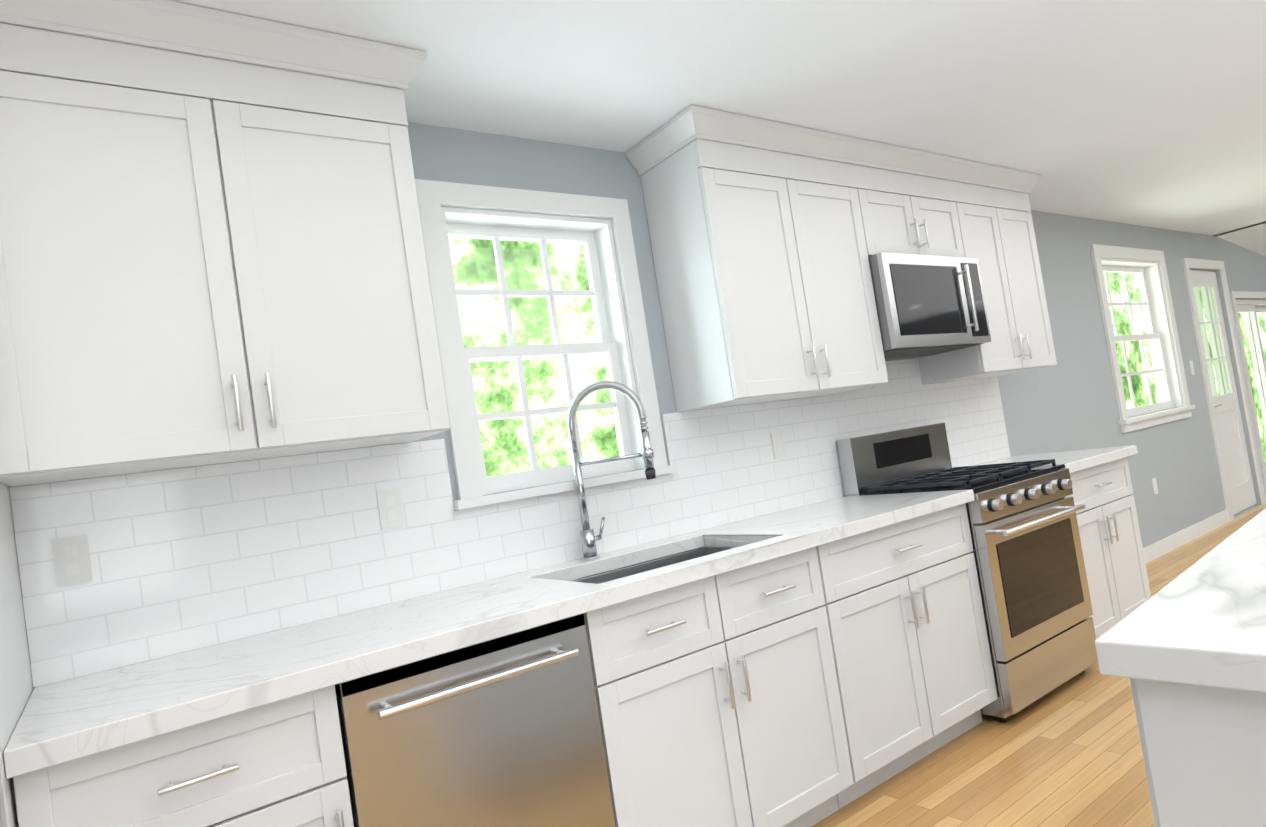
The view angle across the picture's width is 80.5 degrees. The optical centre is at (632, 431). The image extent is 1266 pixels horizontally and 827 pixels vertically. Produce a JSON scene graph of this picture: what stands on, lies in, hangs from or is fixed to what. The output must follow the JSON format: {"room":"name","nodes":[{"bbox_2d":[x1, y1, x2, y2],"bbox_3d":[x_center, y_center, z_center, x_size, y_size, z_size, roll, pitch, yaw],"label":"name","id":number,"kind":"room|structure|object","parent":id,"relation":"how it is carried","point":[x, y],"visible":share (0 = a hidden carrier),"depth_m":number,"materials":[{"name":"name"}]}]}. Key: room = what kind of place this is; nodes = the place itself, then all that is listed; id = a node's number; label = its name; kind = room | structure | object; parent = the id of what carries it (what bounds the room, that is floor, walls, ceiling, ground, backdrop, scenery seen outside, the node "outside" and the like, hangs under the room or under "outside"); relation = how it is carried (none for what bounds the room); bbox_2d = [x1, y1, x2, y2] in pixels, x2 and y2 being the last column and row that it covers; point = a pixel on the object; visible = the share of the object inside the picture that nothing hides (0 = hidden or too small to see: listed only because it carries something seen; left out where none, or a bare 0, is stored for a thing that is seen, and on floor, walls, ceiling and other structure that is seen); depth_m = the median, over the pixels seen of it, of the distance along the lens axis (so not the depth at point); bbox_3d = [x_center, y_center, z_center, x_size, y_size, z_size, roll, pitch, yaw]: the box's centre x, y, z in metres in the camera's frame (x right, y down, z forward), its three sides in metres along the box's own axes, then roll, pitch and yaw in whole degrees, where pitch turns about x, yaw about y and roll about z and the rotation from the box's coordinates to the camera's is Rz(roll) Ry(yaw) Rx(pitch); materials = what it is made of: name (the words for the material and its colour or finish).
{"room":"kitchen","nodes":[
{"label":"kitchen","id":0,"kind":"room"},
{"bbox_2d":[0,0,1265,235],"bbox_3d":[3.175,-1.700,1.284,9.810,0.120,6.500,-7,-2,-36],"label":"ceiling","id":1,"kind":"structure","parent":0,"point":[1144,112],"depth_m":2.58,"materials":[{"name":"white paint"}]},
{"bbox_2d":[9,122,1265,688],"bbox_3d":[2.538,-0.938,4.827,13.050,4.480,0.160,-7,-2,-36],"label":"wall","id":2,"kind":"structure","parent":0,"point":[1067,402],"depth_m":4.94,"materials":[{"name":"grey paint"}]},
{"bbox_2d":[0,0,449,486],"bbox_3d":[-1.016,-0.458,1.908,1.016,1.038,0.405,-7,-2,-36],"label":"upper cabinet","id":3,"kind":"object","parent":2,"relation":"attached to","point":[207,260],"visible":1,"depth_m":1.74,"materials":[{"name":"white paint"}]},
{"bbox_2d":[9,358,1010,686],"bbox_3d":[0.344,0.068,3.036,4.420,0.608,0.009,-7,-2,-36],"label":"tile backsplash","id":4,"kind":"structure","parent":2,"relation":"attached to","point":[193,558],"depth_m":2.18,"materials":[{"name":"white tile"}]},
{"bbox_2d":[51,534,92,586],"bbox_3d":[-1.349,0.309,1.800,0.070,0.115,0.007,-7,-2,-36],"label":"outlet","id":5,"kind":"object","parent":4,"relation":"attached to","point":[72,560],"depth_m":1.80,"materials":[{"name":"plastic"}]},
{"bbox_2d":[376,488,404,529],"bbox_3d":[-0.728,0.230,2.248,0.070,0.115,0.007,-7,-2,-36],"label":"outlet","id":6,"kind":"object","parent":4,"relation":"attached to","point":[389,501],"depth_m":2.24,"materials":[{"name":"plastic"}]},
{"bbox_2d":[770,432,785,459],"bbox_3d":[0.627,0.058,3.226,0.070,0.115,0.007,-7,-2,-36],"label":"outlet","id":7,"kind":"object","parent":4,"relation":"attached to","point":[777,440],"depth_m":3.22,"materials":[{"name":"plastic"}]},
{"bbox_2d":[415,179,675,509],"bbox_3d":[-0.325,-0.319,2.692,0.880,1.070,0.195,-7,-2,-36],"label":"window","id":8,"kind":"structure","parent":2,"relation":"in","point":[593,234],"depth_m":2.69,"materials":[{"name":"white paint"}]},
{"bbox_2d":[638,133,887,411],"bbox_3d":[0.559,-0.612,3.074,0.890,0.950,0.346,-7,-2,-36],"label":"upper cabinet","id":9,"kind":"object","parent":2,"relation":"attached to","point":[763,275],"depth_m":2.87,"materials":[{"name":"white paint"}]},
{"bbox_2d":[858,161,969,256],"bbox_3d":[1.183,-0.969,3.563,0.760,0.398,0.346,-7,-2,-36],"label":"upper cabinet","id":10,"kind":"object","parent":2,"relation":"attached to","point":[908,213],"depth_m":3.42,"materials":[{"name":"white paint"}]},
{"bbox_2d":[868,252,991,359],"bbox_3d":[1.278,-0.572,3.502,0.754,0.413,0.440,-7,-2,-36],"label":"microwave","id":11,"kind":"object","parent":10,"relation":"attached to","point":[928,305],"visible":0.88,"depth_m":3.31,"materials":[{"name":"silver metal"}]},
{"bbox_2d":[918,177,1056,384],"bbox_3d":[1.830,-0.773,3.991,0.740,0.950,0.346,-7,-2,-36],"label":"upper cabinet","id":12,"kind":"object","parent":2,"relation":"attached to","point":[1000,233],"depth_m":3.84,"materials":[{"name":"white paint"}]},
{"bbox_2d":[1090,244,1194,432],"bbox_3d":[3.776,-0.711,5.633,1.290,1.335,0.195,-7,-2,-36],"label":"window","id":13,"kind":"structure","parent":2,"relation":"in","point":[1159,336],"depth_m":5.78,"materials":[{"name":"white paint"}]},
{"bbox_2d":[1151,478,1157,494],"bbox_3d":[3.767,0.391,5.402,0.070,0.115,0.009,-7,-2,-36],"label":"outlet","id":14,"kind":"object","parent":2,"relation":"attached to","point":[1153,480],"depth_m":5.39,"materials":[{"name":"plastic"}]},
{"bbox_2d":[1188,361,1194,374],"bbox_3d":[4.530,-0.522,6.065,0.070,0.115,0.010,-7,-2,-36],"label":"light switch","id":15,"kind":"object","parent":2,"relation":"attached to","point":[1191,366],"depth_m":6.06,"materials":[{"name":"plastic"}]},
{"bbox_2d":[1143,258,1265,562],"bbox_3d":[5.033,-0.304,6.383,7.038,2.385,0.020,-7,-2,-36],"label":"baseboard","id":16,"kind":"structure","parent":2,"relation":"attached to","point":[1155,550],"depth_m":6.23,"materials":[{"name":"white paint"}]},
{"bbox_2d":[1190,270,1256,514],"bbox_3d":[5.098,-0.366,6.482,0.778,2.112,0.098,-7,-2,-36],"label":"exterior door","id":17,"kind":"structure","parent":2,"relation":"in","point":[1235,452],"depth_m":6.56,"materials":[{"name":"white paint"}]},
{"bbox_2d":[1236,299,1265,462],"bbox_3d":[6.173,-0.276,7.293,1.442,2.042,0.120,-7,-2,-36],"label":"sliding patio door","id":18,"kind":"structure","parent":2,"relation":"in","point":[1250,308],"depth_m":7.28,"materials":[{"name":"white paint"}]},
{"bbox_2d":[812,504,1265,826],"bbox_3d":[3.570,0.909,1.196,9.810,0.280,6.500,-7,-2,-36],"label":"floor","id":19,"kind":"structure","parent":0,"point":[1068,753],"depth_m":2.56,"materials":[{"name":"brown wood"}]},
{"bbox_2d":[0,807,2,826],"bbox_3d":[-1.513,0.597,1.125,0.901,1.850,0.814,-7,-2,-36],"label":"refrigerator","id":20,"kind":"object","parent":19,"relation":"on","point":[1,824],"depth_m":1.16,"materials":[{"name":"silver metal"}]},
{"bbox_2d":[0,482,32,826],"bbox_3d":[-1.584,0.312,1.200,0.992,2.438,0.730,-7,-2,-36],"label":"wall","id":21,"kind":"structure","parent":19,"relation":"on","point":[16,686],"depth_m":1.50,"materials":[{"name":"white paint"}]},
{"bbox_2d":[12,685,353,826],"bbox_3d":[-0.926,1.013,1.619,0.524,0.885,0.642,-7,-2,-36],"label":"base cabinet","id":22,"kind":"object","parent":19,"relation":"on","point":[280,763],"visible":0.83,"depth_m":1.42,"materials":[{"name":"white paint"}]},
{"bbox_2d":[335,613,614,826],"bbox_3d":[-0.462,0.955,1.943,0.606,0.883,0.660,-7,-2,-36],"label":"stainless steel dishwasher","id":23,"kind":"object","parent":19,"relation":"on","point":[504,731],"visible":0.73,"depth_m":1.72,"materials":[{"name":"grey metal"}]},
{"bbox_2d":[572,546,853,826],"bbox_3d":[0.139,0.878,2.388,0.890,0.885,0.642,-7,-2,-36],"label":"base cabinet","id":24,"kind":"object","parent":19,"relation":"on","point":[718,700],"visible":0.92,"depth_m":2.14,"materials":[{"name":"white paint"}]},
{"bbox_2d":[3,489,974,778],"bbox_3d":[-0.032,0.431,2.328,2.916,0.045,0.652,-7,-2,-36],"label":"countertop","id":25,"kind":"structure","parent":24,"relation":"on","point":[73,719],"depth_m":1.77,"materials":[{"name":"white stone"}]},
{"bbox_2d":[567,380,655,560],"bbox_3d":[-0.075,0.121,2.541,0.220,0.595,0.239,-7,-2,-36],"label":"pull-down faucet","id":26,"kind":"object","parent":25,"relation":"on","point":[589,539],"visible":1,"depth_m":2.54,"materials":[{"name":"silver metal"}]},
{"bbox_2d":[573,547,735,583],"bbox_3d":[0.105,0.546,2.378,0.754,0.215,0.434,-7,-2,-36],"label":"undermount sink","id":27,"kind":"object","parent":25,"relation":"in","point":[643,567],"visible":0.04,"depth_m":2.61,"materials":[{"name":"silver metal"}]},
{"bbox_2d":[816,503,997,808],"bbox_3d":[0.857,0.787,2.906,0.882,0.885,0.642,-7,-2,-36],"label":"base cabinet","id":28,"kind":"object","parent":19,"relation":"on","point":[910,643],"visible":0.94,"depth_m":2.64,"materials":[{"name":"white paint"}]},
{"bbox_2d":[836,422,1097,721],"bbox_3d":[1.529,0.546,3.351,0.758,1.190,0.707,-7,-2,-36],"label":"gas range","id":29,"kind":"object","parent":19,"relation":"on","point":[1030,568],"visible":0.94,"depth_m":3.13,"materials":[{"name":"silver metal"}]},
{"bbox_2d":[1065,457,1150,638],"bbox_3d":[2.130,0.625,3.824,0.736,0.885,0.642,-7,-2,-36],"label":"base cabinet","id":30,"kind":"object","parent":19,"relation":"on","point":[1113,555],"visible":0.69,"depth_m":3.60,"materials":[{"name":"white paint"}]},
{"bbox_2d":[973,445,1137,472],"bbox_3d":[2.073,0.164,3.847,0.766,0.045,0.646,-7,-2,-36],"label":"countertop","id":31,"kind":"structure","parent":30,"relation":"on","point":[1075,460],"depth_m":3.72,"materials":[{"name":"white stone"}]},
{"bbox_2d":[1130,678,1265,826],"bbox_3d":[1.792,0.598,1.479,2.364,0.884,0.639,-7,-3,-41],"label":"kitchen island","id":32,"kind":"object","parent":19,"relation":"on","point":[1204,751],"visible":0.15,"depth_m":0.91,"materials":[{"name":"white paint"}]},
{"bbox_2d":[1095,508,1265,692],"bbox_3d":[1.847,0.114,1.347,2.420,0.045,1.060,-7,-3,-41],"label":"island countertop","id":33,"kind":"structure","parent":32,"relation":"on","point":[1201,621],"depth_m":0.96,"materials":[{"name":"stone"}]},
{"bbox_2d":[1213,222,1265,235],"bbox_3d":[6.931,-3.260,4.146,0.100,2.272,6.500,-7,-2,-36],"label":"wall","id":34,"kind":"structure","parent":0,"point":[1240,228],"depth_m":6.58,"materials":[{"name":"grey paint"}]},
{"bbox_2d":[1217,223,1265,256],"bbox_3d":[8.180,-3.264,5.025,2.940,2.577,6.500,-7,-2,-36],"label":"ceiling","id":35,"kind":"structure","parent":0,"point":[1253,238],"depth_m":6.99,"materials":[{"name":"white paint"}]},
{"label":"outside","id":36,"kind":"structure","parent":0,"visible":0},
{"bbox_2d":[448,237,1265,476],"bbox_3d":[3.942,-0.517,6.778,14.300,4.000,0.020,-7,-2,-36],"label":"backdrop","id":37,"kind":"structure","parent":36,"point":[577,318],"depth_m":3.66,"materials":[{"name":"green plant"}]}
]}

